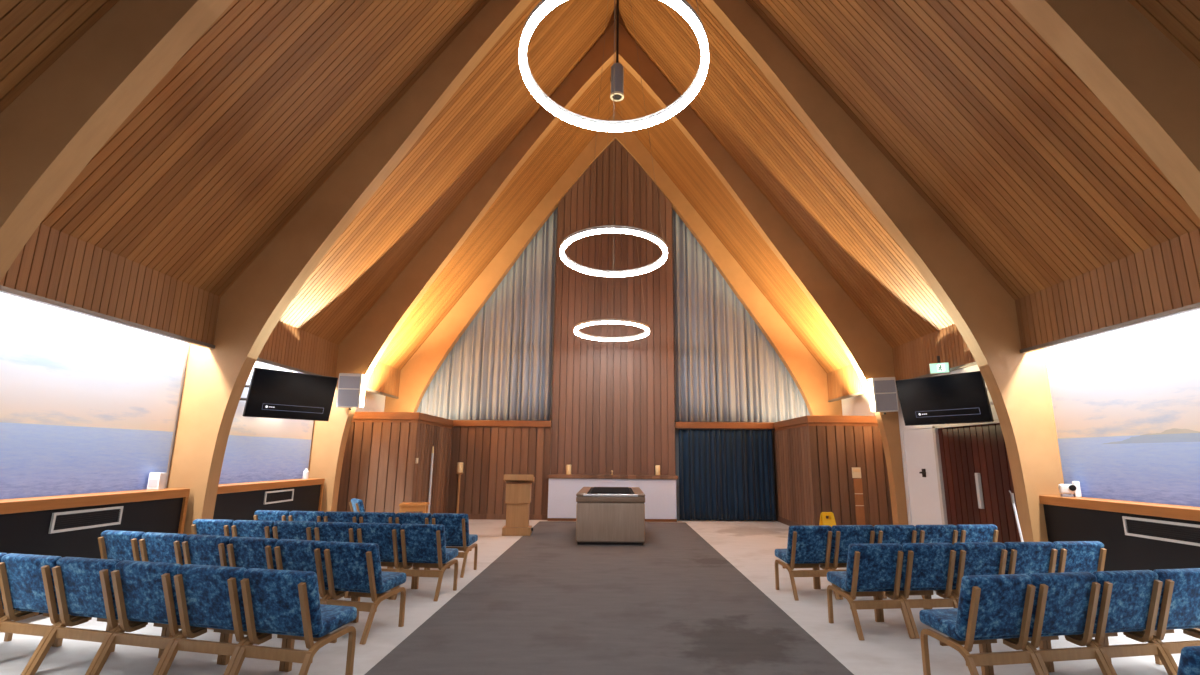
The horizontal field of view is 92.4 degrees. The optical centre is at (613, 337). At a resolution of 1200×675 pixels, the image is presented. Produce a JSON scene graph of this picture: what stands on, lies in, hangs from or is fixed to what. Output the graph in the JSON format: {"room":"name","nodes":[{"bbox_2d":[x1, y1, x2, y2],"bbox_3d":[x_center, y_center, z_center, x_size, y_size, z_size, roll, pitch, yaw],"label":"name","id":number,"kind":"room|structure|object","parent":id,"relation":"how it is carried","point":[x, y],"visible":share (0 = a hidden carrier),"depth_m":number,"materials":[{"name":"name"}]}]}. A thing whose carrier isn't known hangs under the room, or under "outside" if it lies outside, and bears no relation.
{"room":"house of worship","nodes":[
{"label":"house of worship","id":0,"kind":"room"},
{"bbox_2d":[0,484,320,615],"bbox_3d":[-5.580,1.922,4.458,0.330,0.965,12.530,0,-12,0],"label":"wall","id":1,"kind":"structure","parent":0,"point":[23,532],"depth_m":6.39,"materials":[{"name":"paint"}]},
{"bbox_2d":[48,506,123,533],"bbox_3d":[-5.405,1.866,5.915,0.020,0.190,0.800,0,-12,0],"label":"air vent","id":2,"kind":"object","parent":1,"relation":"in","point":[99,517],"visible":1,"depth_m":5.88,"materials":[{"name":"metal"}]},
{"bbox_2d":[0,478,324,533],"bbox_3d":[-5.545,1.872,4.469,0.330,1.068,12.530,0,-12,0],"label":"trim","id":3,"kind":"structure","parent":1,"relation":"on","point":[7,506],"depth_m":6.45,"materials":[{"name":"brown wood"}]},
{"bbox_2d":[147,473,165,489],"bbox_3d":[-5.614,1.762,7.058,0.140,0.200,0.104,0,-12,0],"label":"box","id":4,"kind":"object","parent":3,"relation":"on","point":[156,481],"visible":1,"depth_m":7.02,"materials":[{"name":"white paint"}]},
{"bbox_2d":[264,489,293,503],"bbox_3d":[-5.410,2.570,9.303,0.020,0.190,0.800,0,-12,0],"label":"air vent","id":5,"kind":"object","parent":1,"relation":"in","point":[270,497],"visible":1,"depth_m":9.28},
{"bbox_2d":[0,343,385,499],"bbox_3d":[-5.790,1.181,6.639,0.100,3.300,16.500,0,-12,0],"label":"wall","id":6,"kind":"structure","parent":0,"point":[373,402],"depth_m":10.93,"materials":[{"name":"white paint"}]},
{"bbox_2d":[0,293,186,498],"bbox_3d":[-5.712,-0.041,3.089,0.025,2.110,9.050,0,-12,0],"label":"window","id":7,"kind":"structure","parent":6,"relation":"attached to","point":[88,404],"depth_m":6.13,"materials":[{"name":"glass"}]},
{"bbox_2d":[219,361,312,483],"bbox_3d":[-5.723,1.256,9.331,0.025,2.110,3.260,0,-12,0],"label":"window","id":8,"kind":"structure","parent":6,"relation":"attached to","point":[258,449],"depth_m":9.38,"materials":[{"name":"glass"}]},
{"bbox_2d":[240,367,337,420],"bbox_3d":[-5.134,0.920,8.936,0.775,0.704,1.260,-7,-14,33],"label":"television","id":9,"kind":"object","parent":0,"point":[279,394],"visible":0.94,"depth_m":8.71,"materials":[{"name":"black"}]},
{"bbox_2d":[337,422,416,513],"bbox_3d":[-4.887,2.803,11.630,1.670,2.170,0.030,0,-12,0],"label":"wall","id":10,"kind":"structure","parent":0,"point":[379,458],"depth_m":11.65,"materials":[{"name":"brown wood"}]},
{"bbox_2d":[411,423,450,513],"bbox_3d":[-4.069,3.106,13.060,0.030,2.170,2.950,0,-12,0],"label":"wall","id":11,"kind":"structure","parent":0,"point":[427,436],"depth_m":12.87,"materials":[{"name":"brown wood"}]},
{"bbox_2d":[352,412,452,428],"bbox_3d":[-4.860,1.900,13.084,1.710,0.210,2.590,0,-12,0],"label":"trim","id":12,"kind":"structure","parent":11,"relation":"on","point":[393,417],"depth_m":11.83,"materials":[{"name":"wood"}]},
{"bbox_2d":[428,446,433,512],"bbox_3d":[-4.006,3.240,12.547,0.052,1.700,0.052,0,-12,0],"label":"conduit","id":13,"kind":"object","parent":11,"relation":"attached to","point":[432,454],"visible":0.83,"depth_m":12.56,"materials":[{"name":"metal"}]},
{"bbox_2d":[0,0,1199,372],"bbox_3d":[0.031,-3.937,7.815,12.000,8.190,16.700,0,-12,0],"label":"ceiling","id":14,"kind":"structure","parent":0,"point":[971,105],"depth_m":7.48,"materials":[{"name":"brown wood"}]},
{"bbox_2d":[0,224,400,396],"bbox_3d":[-5.404,-0.436,6.874,0.014,0.709,16.300,0,-12,0],"label":"wall","id":15,"kind":"structure","parent":14,"relation":"attached to","point":[53,264],"depth_m":6.50,"materials":[{"name":"brown wood"}]},
{"bbox_2d":[0,285,398,398],"bbox_3d":[-5.409,-0.109,6.602,0.080,0.047,15.900,0,-12,0],"label":"trim","id":16,"kind":"structure","parent":15,"relation":"attached to","point":[5,290],"depth_m":6.28,"materials":[{"name":"metal"}]},
{"bbox_2d":[574,79,649,340],"bbox_3d":[-0.024,-3.355,13.771,1.716,6.686,1.717,0,-12,0],"label":"pendant","id":17,"kind":"object","parent":14,"relation":"hanging from","point":[598,321],"visible":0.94,"depth_m":13.15,"materials":[{"name":"white"}]},
{"bbox_2d":[574,321,648,340],"bbox_3d":[-0.049,-0.129,13.099,1.712,0.038,1.712,0,-14,0],"label":"diffuser","id":18,"kind":"object","parent":17,"relation":"attached to","point":[586,323],"depth_m":13.08,"materials":[{"name":"white"}]},
{"bbox_2d":[519,0,708,131],"bbox_3d":[0.022,-5.312,5.852,1.716,6.077,1.710,0,-12,0],"label":"pendant","id":19,"kind":"object","parent":14,"relation":"hanging from","point":[545,6],"visible":1,"depth_m":5.48,"materials":[{"name":"white"}]},
{"bbox_2d":[560,0,667,276],"bbox_3d":[0.020,-4.340,9.818,1.716,6.365,1.715,0,-12,0],"label":"pendant","id":20,"kind":"object","parent":14,"relation":"hanging from","point":[588,231],"visible":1,"depth_m":9.13,"materials":[{"name":"white"}]},
{"bbox_2d":[560,229,667,276],"bbox_3d":[-0.004,-1.319,9.187,1.712,0.038,1.712,0,-17,0],"label":"diffuser","id":21,"kind":"object","parent":20,"relation":"attached to","point":[586,232],"depth_m":9.11,"materials":[{"name":"white"}]},
{"bbox_2d":[610,0,623,100],"bbox_3d":[0.065,-5.681,9.352,0.212,3.970,0.212,0,-12,0],"label":"pendant spotlight","id":22,"kind":"object","parent":14,"relation":"hanging from","point":[617,73],"visible":1,"depth_m":8.95,"materials":[{"name":"grey plastic"}]},
{"bbox_2d":[673,209,809,421],"bbox_3d":[3.462,-0.876,15.304,3.717,6.196,0.124,0,-12,0],"label":"curtain","id":23,"kind":"object","parent":14,"relation":"hanging from","point":[727,369],"visible":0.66,"depth_m":15.01,"materials":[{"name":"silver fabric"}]},
{"bbox_2d":[0,519,1199,674],"bbox_3d":[-0.023,2.901,6.342,11.500,0.100,16.600,0,-12,0],"label":"floor","id":24,"kind":"structure","parent":0,"point":[887,648],"depth_m":4.89,"materials":[{"name":"tile"}]},
{"bbox_2d":[0,553,54,646],"bbox_3d":[-4.739,2.032,4.447,0.531,0.771,0.565,-2,-12,13],"label":"chair","id":25,"kind":"object","parent":24,"relation":"on","point":[8,636],"visible":0.14,"depth_m":4.29,"materials":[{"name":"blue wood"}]},
{"bbox_2d":[0,553,109,674],"bbox_3d":[-4.215,2.011,4.326,0.531,0.771,0.565,-2,-12,13],"label":"chair","id":26,"kind":"object","parent":24,"relation":"on","point":[27,585],"visible":0.53,"depth_m":4.18,"materials":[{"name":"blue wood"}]},
{"bbox_2d":[26,557,166,674],"bbox_3d":[-3.692,1.990,4.205,0.531,0.771,0.565,-2,-12,13],"label":"chair","id":27,"kind":"object","parent":24,"relation":"on","point":[84,589],"visible":0.61,"depth_m":4.06,"materials":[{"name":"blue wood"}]},
{"bbox_2d":[98,530,144,560],"bbox_3d":[-4.680,2.284,5.658,0.506,0.771,0.565,-3,-12,14],"label":"chair","id":28,"kind":"object","parent":24,"relation":"on","point":[113,544],"visible":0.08,"depth_m":5.52,"materials":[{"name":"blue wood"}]},
{"bbox_2d":[90,560,224,674],"bbox_3d":[-3.168,1.969,4.085,0.531,0.771,0.565,-2,-12,13],"label":"chair","id":29,"kind":"object","parent":24,"relation":"on","point":[144,592],"visible":0.71,"depth_m":3.94,"materials":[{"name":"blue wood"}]},
{"bbox_2d":[139,532,186,564],"bbox_3d":[-4.183,2.262,5.534,0.506,0.771,0.565,-3,-12,14],"label":"chair","id":30,"kind":"object","parent":24,"relation":"on","point":[154,546],"visible":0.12,"depth_m":5.39,"materials":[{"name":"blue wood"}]},
{"bbox_2d":[182,534,231,628],"bbox_3d":[-3.686,2.240,5.410,0.506,0.771,0.565,-3,-12,14],"label":"chair","id":31,"kind":"object","parent":24,"relation":"on","point":[211,550],"visible":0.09,"depth_m":5.27,"materials":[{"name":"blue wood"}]},
{"bbox_2d":[191,519,233,536],"bbox_3d":[-4.561,2.502,6.704,0.496,0.771,0.565,-1,-12,7],"label":"chair","id":32,"kind":"object","parent":24,"relation":"on","point":[219,527],"visible":0.09,"depth_m":6.55,"materials":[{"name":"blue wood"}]},
{"bbox_2d":[158,564,286,674],"bbox_3d":[-2.645,1.948,3.964,0.531,0.771,0.565,-2,-12,13],"label":"chair","id":33,"kind":"object","parent":24,"relation":"on","point":[208,596],"visible":0.79,"depth_m":3.82,"materials":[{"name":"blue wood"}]},
{"bbox_2d":[211,536,277,629],"bbox_3d":[-3.189,2.218,5.286,0.506,0.771,0.565,-3,-12,14],"label":"chair","id":34,"kind":"object","parent":24,"relation":"on","point":[245,552],"visible":0.2,"depth_m":5.14,"materials":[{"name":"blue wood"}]},
{"bbox_2d":[231,520,273,537],"bbox_3d":[-4.062,2.494,6.644,0.496,0.771,0.565,-1,-12,7],"label":"chair","id":35,"kind":"object","parent":24,"relation":"on","point":[240,528],"visible":0.14,"depth_m":6.49,"materials":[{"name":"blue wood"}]},
{"bbox_2d":[254,510,289,521],"bbox_3d":[-4.547,2.730,7.801,0.483,0.771,0.565,-1,-12,5],"label":"chair","id":36,"kind":"object","parent":24,"relation":"on","point":[269,515],"visible":0.09,"depth_m":7.64,"materials":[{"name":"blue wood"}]},
{"bbox_2d":[229,568,356,674],"bbox_3d":[-2.121,1.927,3.843,0.531,0.771,0.565,-2,-12,13],"label":"chair","id":37,"kind":"object","parent":24,"relation":"on","point":[286,604],"visible":1,"depth_m":3.71,"materials":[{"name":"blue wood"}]},
{"bbox_2d":[272,521,315,539],"bbox_3d":[-3.564,2.485,6.583,0.496,0.771,0.565,-1,-12,7],"label":"chair","id":38,"kind":"object","parent":24,"relation":"on","point":[298,530],"visible":0.15,"depth_m":6.43,"materials":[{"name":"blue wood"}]},
{"bbox_2d":[288,511,324,522],"bbox_3d":[-4.060,2.725,7.758,0.483,0.771,0.565,-1,-12,5],"label":"chair","id":39,"kind":"object","parent":24,"relation":"on","point":[313,516],"visible":0.07,"depth_m":7.60,"materials":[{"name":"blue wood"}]},
{"bbox_2d":[274,539,354,622],"bbox_3d":[-2.692,2.196,5.162,0.506,0.771,0.565,-3,-12,14],"label":"chair","id":40,"kind":"object","parent":24,"relation":"on","point":[290,554],"visible":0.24,"depth_m":5.01,"materials":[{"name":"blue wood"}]},
{"bbox_2d":[314,522,357,597],"bbox_3d":[-3.066,2.476,6.523,0.496,0.771,0.565,-1,-12,7],"label":"chair","id":41,"kind":"object","parent":24,"relation":"on","point":[324,531],"visible":0.15,"depth_m":6.37,"materials":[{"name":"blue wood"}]},
{"bbox_2d":[324,511,359,523],"bbox_3d":[-3.573,2.720,7.716,0.483,0.771,0.565,-1,-12,5],"label":"chair","id":42,"kind":"object","parent":24,"relation":"on","point":[329,516],"visible":0.15,"depth_m":7.56,"materials":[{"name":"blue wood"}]},
{"bbox_2d":[349,498,364,512],"bbox_3d":[-4.235,3.160,9.858,0.565,0.771,0.482,10,-15,-38],"label":"chair","id":43,"kind":"object","parent":24,"relation":"on","point":[356,505],"visible":0.11,"depth_m":9.66,"materials":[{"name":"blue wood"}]},
{"bbox_2d":[323,541,405,644],"bbox_3d":[-2.195,2.175,5.038,0.506,0.771,0.565,-3,-12,14],"label":"chair","id":44,"kind":"object","parent":24,"relation":"on","point":[355,568],"visible":0.94,"depth_m":4.91,"materials":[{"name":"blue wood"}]},
{"bbox_2d":[359,512,395,568],"bbox_3d":[-3.087,2.715,7.673,0.483,0.771,0.565,-1,-12,5],"label":"chair","id":45,"kind":"object","parent":24,"relation":"on","point":[365,517],"visible":0.2,"depth_m":7.52,"materials":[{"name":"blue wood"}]},
{"bbox_2d":[347,523,415,599],"bbox_3d":[-2.567,2.468,6.463,0.496,0.771,0.565,-1,-12,7],"label":"chair","id":46,"kind":"object","parent":24,"relation":"on","point":[387,536],"visible":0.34,"depth_m":6.31,"materials":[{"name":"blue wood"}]},
{"bbox_2d":[390,513,438,569],"bbox_3d":[-2.600,2.710,7.631,0.483,0.771,0.565,-1,-12,5],"label":"chair","id":47,"kind":"object","parent":24,"relation":"on","point":[401,518],"visible":0.16,"depth_m":7.47,"materials":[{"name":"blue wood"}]},
{"bbox_2d":[399,502,429,512],"bbox_3d":[-3.626,3.330,10.384,0.480,0.650,0.400,3,-12,-10],"label":"table","id":48,"kind":"object","parent":24,"relation":"on","point":[405,506],"visible":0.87,"depth_m":10.28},
{"bbox_2d":[392,524,457,601],"bbox_3d":[-2.069,2.459,6.402,0.496,0.771,0.565,-1,-12,7],"label":"chair","id":49,"kind":"object","parent":24,"relation":"on","point":[423,545],"visible":0.93,"depth_m":6.26,"materials":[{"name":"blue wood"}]},
{"bbox_2d":[427,513,477,577],"bbox_3d":[-2.113,2.705,7.589,0.483,0.771,0.565,-1,-12,5],"label":"chair","id":50,"kind":"object","parent":24,"relation":"on","point":[456,525],"visible":0.58,"depth_m":7.44,"materials":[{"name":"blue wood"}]},
{"bbox_2d":[456,462,462,513],"bbox_3d":[-3.709,3.671,13.735,0.320,1.345,0.320,0,-12,0],"label":"candle stand","id":51,"kind":"object","parent":24,"relation":"on","point":[459,472],"visible":0.69,"depth_m":13.76,"materials":[{"name":"brown wood"}]},
{"bbox_2d":[457,462,462,471],"bbox_3d":[-3.705,3.127,13.848,0.144,0.235,0.144,0,-12,0],"label":"candle","id":52,"kind":"object","parent":51,"relation":"on","point":[460,464],"depth_m":13.79,"materials":[{"name":"wax"}]},
{"bbox_2d":[502,474,534,535],"bbox_3d":[-1.873,3.287,11.347,0.595,1.147,0.489,1,-12,-4],"label":"lectern","id":53,"kind":"object","parent":24,"relation":"on","point":[518,487],"visible":1,"depth_m":11.20,"materials":[{"name":"brown wood"}]},
{"bbox_2d":[0,0,1199,281],"bbox_3d":[0.025,-3.049,4.964,11.450,10.990,0.220,0,-12,1],"label":"beam","id":54,"kind":"structure","parent":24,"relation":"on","point":[54,128],"depth_m":4.68,"materials":[{"name":"wood"}]},
{"bbox_2d":[308,23,907,524],"bbox_3d":[0.014,-1.645,11.720,11.450,10.990,0.220,0,-12,1],"label":"beam","id":55,"kind":"structure","parent":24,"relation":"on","point":[869,353],"depth_m":11.57,"materials":[{"name":"wood"}]},
{"bbox_2d":[336,373,365,409],"bbox_3d":[-4.968,1.027,10.900,0.441,0.695,0.318,0,-12,0],"label":"loudspeaker","id":56,"kind":"object","parent":55,"relation":"attached to","point":[351,386],"visible":1,"depth_m":10.78,"materials":[{"name":"white metal"}]},
{"bbox_2d":[337,389,358,405],"bbox_3d":[-4.972,1.129,10.752,0.380,0.310,0.012,1,-8,0],"label":"grille","id":57,"kind":"object","parent":56,"relation":"attached to","point":[345,397],"depth_m":10.75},
{"bbox_2d":[339,376,359,387],"bbox_3d":[-4.964,0.839,10.791,0.380,0.225,0.012,1,-8,0],"label":"grille","id":58,"kind":"object","parent":56,"relation":"attached to","point":[344,381],"depth_m":10.79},
{"bbox_2d":[868,377,898,413],"bbox_3d":[5.052,1.093,10.811,0.462,0.701,0.318,0,-12,0],"label":"loudspeaker","id":59,"kind":"object","parent":55,"relation":"attached to","point":[882,391],"visible":1,"depth_m":10.69,"materials":[{"name":"white metal"}]},
{"bbox_2d":[874,380,895,392],"bbox_3d":[5.046,0.909,10.701,0.380,0.225,0.012,-2,-8,-1],"label":"grille","id":60,"kind":"object","parent":59,"relation":"attached to","point":[880,386],"depth_m":10.70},
{"bbox_2d":[876,393,897,410],"bbox_3d":[5.059,1.198,10.662,0.380,0.310,0.012,-2,-8,-1],"label":"grille","id":61,"kind":"object","parent":59,"relation":"attached to","point":[884,401],"depth_m":10.66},
{"bbox_2d":[364,521,853,674],"bbox_3d":[-0.022,2.755,5.893,3.440,0.002,15.660,0,-12,0],"label":"carpet","id":62,"kind":"object","parent":24,"relation":"on","point":[671,603],"visible":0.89,"depth_m":5.37,"materials":[{"name":"carpet"}]},
{"bbox_2d":[576,487,644,544],"bbox_3d":[-0.062,3.403,11.189,1.214,0.875,2.419,0,-12,0],"label":"catafalque","id":63,"kind":"object","parent":62,"relation":"on","point":[604,515],"visible":1,"depth_m":10.03,"materials":[{"name":"brown wood"}]},
{"bbox_2d":[546,474,677,521],"bbox_3d":[-0.040,3.859,13.844,3.160,1.063,0.340,0,-12,0],"label":"altar","id":64,"kind":"object","parent":24,"relation":"on","point":[659,491],"visible":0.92,"depth_m":13.74,"materials":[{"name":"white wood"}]},
{"bbox_2d":[384,111,842,415],"bbox_3d":[0.007,-0.949,15.068,11.450,10.990,0.220,0,-12,0],"label":"beam","id":65,"kind":"structure","parent":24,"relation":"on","point":[810,378],"depth_m":14.99,"materials":[{"name":"wood"}]},
{"bbox_2d":[167,0,1063,541],"bbox_3d":[0.020,-2.353,8.313,11.450,10.990,0.220,0,-12,1],"label":"beam","id":66,"kind":"structure","parent":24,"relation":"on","point":[984,313],"depth_m":7.93,"materials":[{"name":"wood"}]},
{"bbox_2d":[775,525,839,600],"bbox_3d":[2.172,2.525,6.558,0.499,0.771,0.565,2,-12,-7],"label":"chair","id":67,"kind":"object","parent":24,"relation":"on","point":[808,546],"visible":0.91,"depth_m":6.42,"materials":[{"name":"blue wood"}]},
{"bbox_2d":[819,512,835,526],"bbox_3d":[3.595,3.247,9.647,0.300,0.610,0.351,2,-12,-6],"label":"sign","id":68,"kind":"object","parent":24,"relation":"on","point":[823,521],"visible":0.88,"depth_m":9.65,"materials":[{"name":"yellow plastic"}]},
{"bbox_2d":[816,525,883,599],"bbox_3d":[2.674,2.541,6.617,0.499,0.771,0.565,2,-12,-7],"label":"chair","id":69,"kind":"object","parent":24,"relation":"on","point":[843,536],"visible":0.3,"depth_m":6.46,"materials":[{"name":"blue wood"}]},
{"bbox_2d":[827,543,915,640],"bbox_3d":[2.291,2.247,5.218,0.496,0.771,0.565,2,-12,-7],"label":"chair","id":70,"kind":"object","parent":24,"relation":"on","point":[872,569],"visible":1,"depth_m":5.07,"materials":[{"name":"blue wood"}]},
{"bbox_2d":[874,525,921,598],"bbox_3d":[3.176,2.557,6.676,0.499,0.771,0.565,2,-12,-7],"label":"chair","id":71,"kind":"object","parent":24,"relation":"on","point":[900,534],"visible":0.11,"depth_m":6.52,"materials":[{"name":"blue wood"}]},
{"bbox_2d":[878,543,957,638],"bbox_3d":[2.789,2.264,5.278,0.496,0.771,0.565,2,-12,-7],"label":"chair","id":72,"kind":"object","parent":24,"relation":"on","point":[926,567],"visible":0.7,"depth_m":5.13,"materials":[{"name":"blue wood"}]},
{"bbox_2d":[915,525,957,543],"bbox_3d":[3.678,2.573,6.734,0.499,0.771,0.565,2,-12,-7],"label":"chair","id":73,"kind":"object","parent":24,"relation":"on","point":[925,533],"visible":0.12,"depth_m":6.58,"materials":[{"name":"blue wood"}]},
{"bbox_2d":[928,542,1007,608],"bbox_3d":[3.287,2.280,5.339,0.496,0.771,0.565,2,-12,-7],"label":"chair","id":74,"kind":"object","parent":24,"relation":"on","point":[972,558],"visible":0.29,"depth_m":5.19,"materials":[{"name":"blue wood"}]},
{"bbox_2d":[956,524,998,542],"bbox_3d":[4.180,2.589,6.793,0.499,0.771,0.565,2,-12,-7],"label":"chair","id":75,"kind":"object","parent":24,"relation":"on","point":[966,532],"visible":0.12,"depth_m":6.64,"materials":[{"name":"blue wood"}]},
{"bbox_2d":[919,574,1043,674],"bbox_3d":[2.459,1.968,3.868,0.497,0.771,0.565,3,-12,-10],"label":"chair","id":76,"kind":"object","parent":24,"relation":"on","point":[991,608],"visible":1,"depth_m":3.73,"materials":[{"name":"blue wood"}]},
{"bbox_2d":[1009,490,1023,541],"bbox_3d":[4.946,2.441,6.968,0.050,1.135,0.151,6,-13,-24],"label":"pole","id":77,"kind":"object","parent":24,"relation":"on","point":[1011,494],"visible":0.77,"depth_m":7.05,"materials":[{"name":"metal"}]},
{"bbox_2d":[1004,542,1057,575],"bbox_3d":[3.785,2.297,5.400,0.496,0.771,0.565,2,-12,-7],"label":"chair","id":78,"kind":"object","parent":24,"relation":"on","point":[1027,558],"visible":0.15,"depth_m":5.25,"materials":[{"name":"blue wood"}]},
{"bbox_2d":[986,572,1111,674],"bbox_3d":[2.954,1.990,3.957,0.497,0.771,0.565,3,-12,-10],"label":"chair","id":79,"kind":"object","parent":24,"relation":"on","point":[1065,603],"visible":0.69,"depth_m":3.81,"materials":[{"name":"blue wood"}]},
{"bbox_2d":[1053,541,1106,572],"bbox_3d":[4.283,2.313,5.460,0.496,0.771,0.565,2,-12,-7],"label":"chair","id":80,"kind":"object","parent":24,"relation":"on","point":[1072,556],"visible":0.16,"depth_m":5.31,"materials":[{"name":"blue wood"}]},
{"bbox_2d":[1046,570,1176,674],"bbox_3d":[3.448,2.013,4.045,0.497,0.771,0.565,3,-12,-10],"label":"chair","id":81,"kind":"object","parent":24,"relation":"on","point":[1128,601],"visible":0.62,"depth_m":3.90,"materials":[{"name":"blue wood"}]},
{"bbox_2d":[1104,568,1199,672],"bbox_3d":[3.943,2.035,4.133,0.497,0.771,0.565,3,-12,-10],"label":"chair","id":82,"kind":"object","parent":24,"relation":"on","point":[1179,604],"visible":0.47,"depth_m":3.98,"materials":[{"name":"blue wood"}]},
{"bbox_2d":[1177,646,1199,674],"bbox_3d":[2.506,1.679,2.474,0.482,0.771,0.565,2,-12,-10],"label":"chair","id":83,"kind":"object","parent":24,"relation":"on","point":[1189,662],"visible":1,"depth_m":2.31,"materials":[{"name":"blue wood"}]},
{"bbox_2d":[446,139,773,518],"bbox_3d":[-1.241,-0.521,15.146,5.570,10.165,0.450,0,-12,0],"label":"wall","id":84,"kind":"structure","parent":0,"point":[613,402],"depth_m":14.67,"materials":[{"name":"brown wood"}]},
{"bbox_2d":[453,420,551,427],"bbox_3d":[-2.787,2.175,14.476,2.440,0.150,0.360,0,-12,0],"label":"trim","id":85,"kind":"structure","parent":84,"relation":"on","point":[485,423],"depth_m":14.30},
{"bbox_2d":[417,208,556,420],"bbox_3d":[-3.438,-0.930,15.304,3.717,6.196,0.124,0,-12,0],"label":"curtain","id":86,"kind":"object","parent":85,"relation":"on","point":[500,367],"visible":0.67,"depth_m":15.01,"materials":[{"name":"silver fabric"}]},
{"bbox_2d":[468,514,801,525],"bbox_3d":[-0.032,4.129,12.792,11.400,0.120,2.870,0,-12,0],"label":"baseboard","id":87,"kind":"structure","parent":84,"relation":"attached to","point":[470,516],"depth_m":13.88,"materials":[{"name":"brown wood"}]},
{"bbox_2d":[675,422,773,428],"bbox_3d":[2.753,2.218,14.476,2.440,0.150,0.360,0,-12,0],"label":"trim","id":88,"kind":"structure","parent":84,"relation":"attached to","point":[756,425],"depth_m":14.30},
{"bbox_2d":[676,428,773,429],"bbox_3d":[2.772,2.282,14.340,2.420,0.030,0.120,0,-12,0],"label":"track","id":89,"kind":"object","parent":88,"relation":"attached to","point":[676,428],"visible":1,"depth_m":14.28,"materials":[{"name":"metal"}]},
{"bbox_2d":[678,429,775,520],"bbox_3d":[2.768,3.354,14.117,2.356,2.160,0.111,0,-12,0],"label":"curtain","id":90,"kind":"object","parent":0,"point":[724,474],"visible":1,"depth_m":14.11,"materials":[{"name":"fabric"}]},
{"bbox_2d":[772,426,814,524],"bbox_3d":[4.020,3.170,13.060,0.030,2.170,2.950,0,-12,0],"label":"wall","id":91,"kind":"structure","parent":0,"point":[794,500],"depth_m":12.78,"materials":[{"name":"brown wood"}]},
{"bbox_2d":[774,415,877,430],"bbox_3d":[4.830,1.976,13.084,1.710,0.210,2.590,0,-12,0],"label":"trim","id":92,"kind":"structure","parent":91,"relation":"on","point":[809,420],"depth_m":11.83,"materials":[{"name":"wood"}]},
{"bbox_2d":[809,426,892,526],"bbox_3d":[4.843,2.879,11.630,1.670,2.170,0.030,0,-12,0],"label":"wall","id":93,"kind":"structure","parent":0,"point":[835,450],"depth_m":11.65,"materials":[{"name":"brown wood"}]},
{"bbox_2d":[852,467,860,477],"bbox_3d":[4.904,2.731,11.635,0.176,0.198,0.020,0,-12,0],"label":"light switch","id":94,"kind":"object","parent":93,"relation":"attached to","point":[856,471],"visible":1,"depth_m":11.63,"materials":[{"name":"beige plastic"}]},
{"bbox_2d":[853,479,864,524],"bbox_3d":[4.914,3.329,11.510,0.170,0.980,0.023,0,-12,0],"label":"strip","id":95,"kind":"object","parent":93,"relation":"attached to","point":[858,489],"visible":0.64,"depth_m":11.51,"materials":[{"name":"wood"}]},
{"bbox_2d":[841,393,1195,506],"bbox_3d":[5.770,1.272,6.639,0.100,3.300,16.500,0,-12,0],"label":"wall","id":96,"kind":"structure","parent":0,"point":[859,405],"depth_m":13.45,"materials":[{"name":"white paint"}]},
{"bbox_2d":[1044,310,1199,506],"bbox_3d":[5.712,0.043,3.064,0.025,2.110,9.000,0,-12,0],"label":"window","id":97,"kind":"structure","parent":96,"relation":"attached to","point":[1126,402],"depth_m":6.32,"materials":[{"name":"glass"}]},
{"bbox_2d":[896,365,1199,570],"bbox_3d":[5.557,1.047,4.658,0.330,2.930,12.530,0,-12,0],"label":"wall","id":98,"kind":"structure","parent":0,"point":[1124,552],"depth_m":6.26,"materials":[{"name":"paint"}]},
{"bbox_2d":[903,428,939,525],"bbox_3d":[5.380,2.624,10.065,0.120,2.020,0.960,0,-12,0],"label":"door","id":99,"kind":"structure","parent":98,"relation":"in","point":[918,444],"depth_m":10.10,"materials":[{"name":"white paint"}]},
{"bbox_2d":[929,356,949,373],"bbox_3d":[5.275,0.440,9.325,0.280,0.285,0.052,-8,-14,34],"label":"exit sign","id":100,"kind":"object","parent":98,"relation":"attached to","point":[935,368],"visible":1,"depth_m":9.31,"materials":[{"name":"green plastic"}]},
{"bbox_2d":[895,371,993,425],"bbox_3d":[4.969,0.936,8.547,0.577,0.703,1.260,8,-14,-31],"label":"television","id":101,"kind":"object","parent":98,"relation":"attached to","point":[957,398],"visible":0.96,"depth_m":8.38,"materials":[{"name":"black"}]},
{"bbox_2d":[932,419,999,524],"bbox_3d":[5.397,2.291,8.511,0.070,2.060,2.020,0,-12,0],"label":"trim","id":102,"kind":"structure","parent":98,"relation":"attached to","point":[934,427],"depth_m":9.44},
{"bbox_2d":[938,423,1020,543],"bbox_3d":[5.412,2.305,8.477,0.090,2.000,1.960,0,-12,0],"label":"door","id":103,"kind":"structure","parent":98,"relation":"in","point":[977,477],"depth_m":8.51,"materials":[{"name":"brown wood"}]},
{"bbox_2d":[827,228,1199,399],"bbox_3d":[5.410,-0.352,6.874,0.014,0.709,16.300,0,-12,0],"label":"wall panel","id":104,"kind":"object","parent":98,"relation":"attached to","point":[1165,276],"depth_m":6.54,"materials":[{"name":"brown wood"}]},
{"bbox_2d":[828,302,1199,401],"bbox_3d":[5.410,-0.024,6.602,0.080,0.047,15.900,0,-12,0],"label":"trim","id":105,"kind":"structure","parent":98,"relation":"attached to","point":[1193,307],"depth_m":6.40,"materials":[{"name":"metal"}]},
{"bbox_2d":[1039,495,1199,520],"bbox_3d":[5.518,1.605,2.765,0.330,1.068,9.050,0,-12,0],"label":"trim","id":106,"kind":"structure","parent":98,"relation":"on","point":[1130,507],"depth_m":6.01,"materials":[{"name":"brown wood"}]},
{"bbox_2d":[1058,481,1081,496],"bbox_3d":[5.542,1.844,6.993,0.200,0.185,0.135,-6,-13,27],"label":"camera","id":107,"kind":"object","parent":106,"relation":"on","point":[1066,490],"visible":0.99,"depth_m":6.95,"materials":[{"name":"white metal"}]},
{"bbox_2d":[1122,516,1199,545],"bbox_3d":[5.375,1.875,5.553,0.020,0.190,1.020,0,-12,0],"label":"air vent","id":108,"kind":"object","parent":98,"relation":"in","point":[1176,532],"visible":1,"depth_m":5.63,"materials":[{"name":"metal"}]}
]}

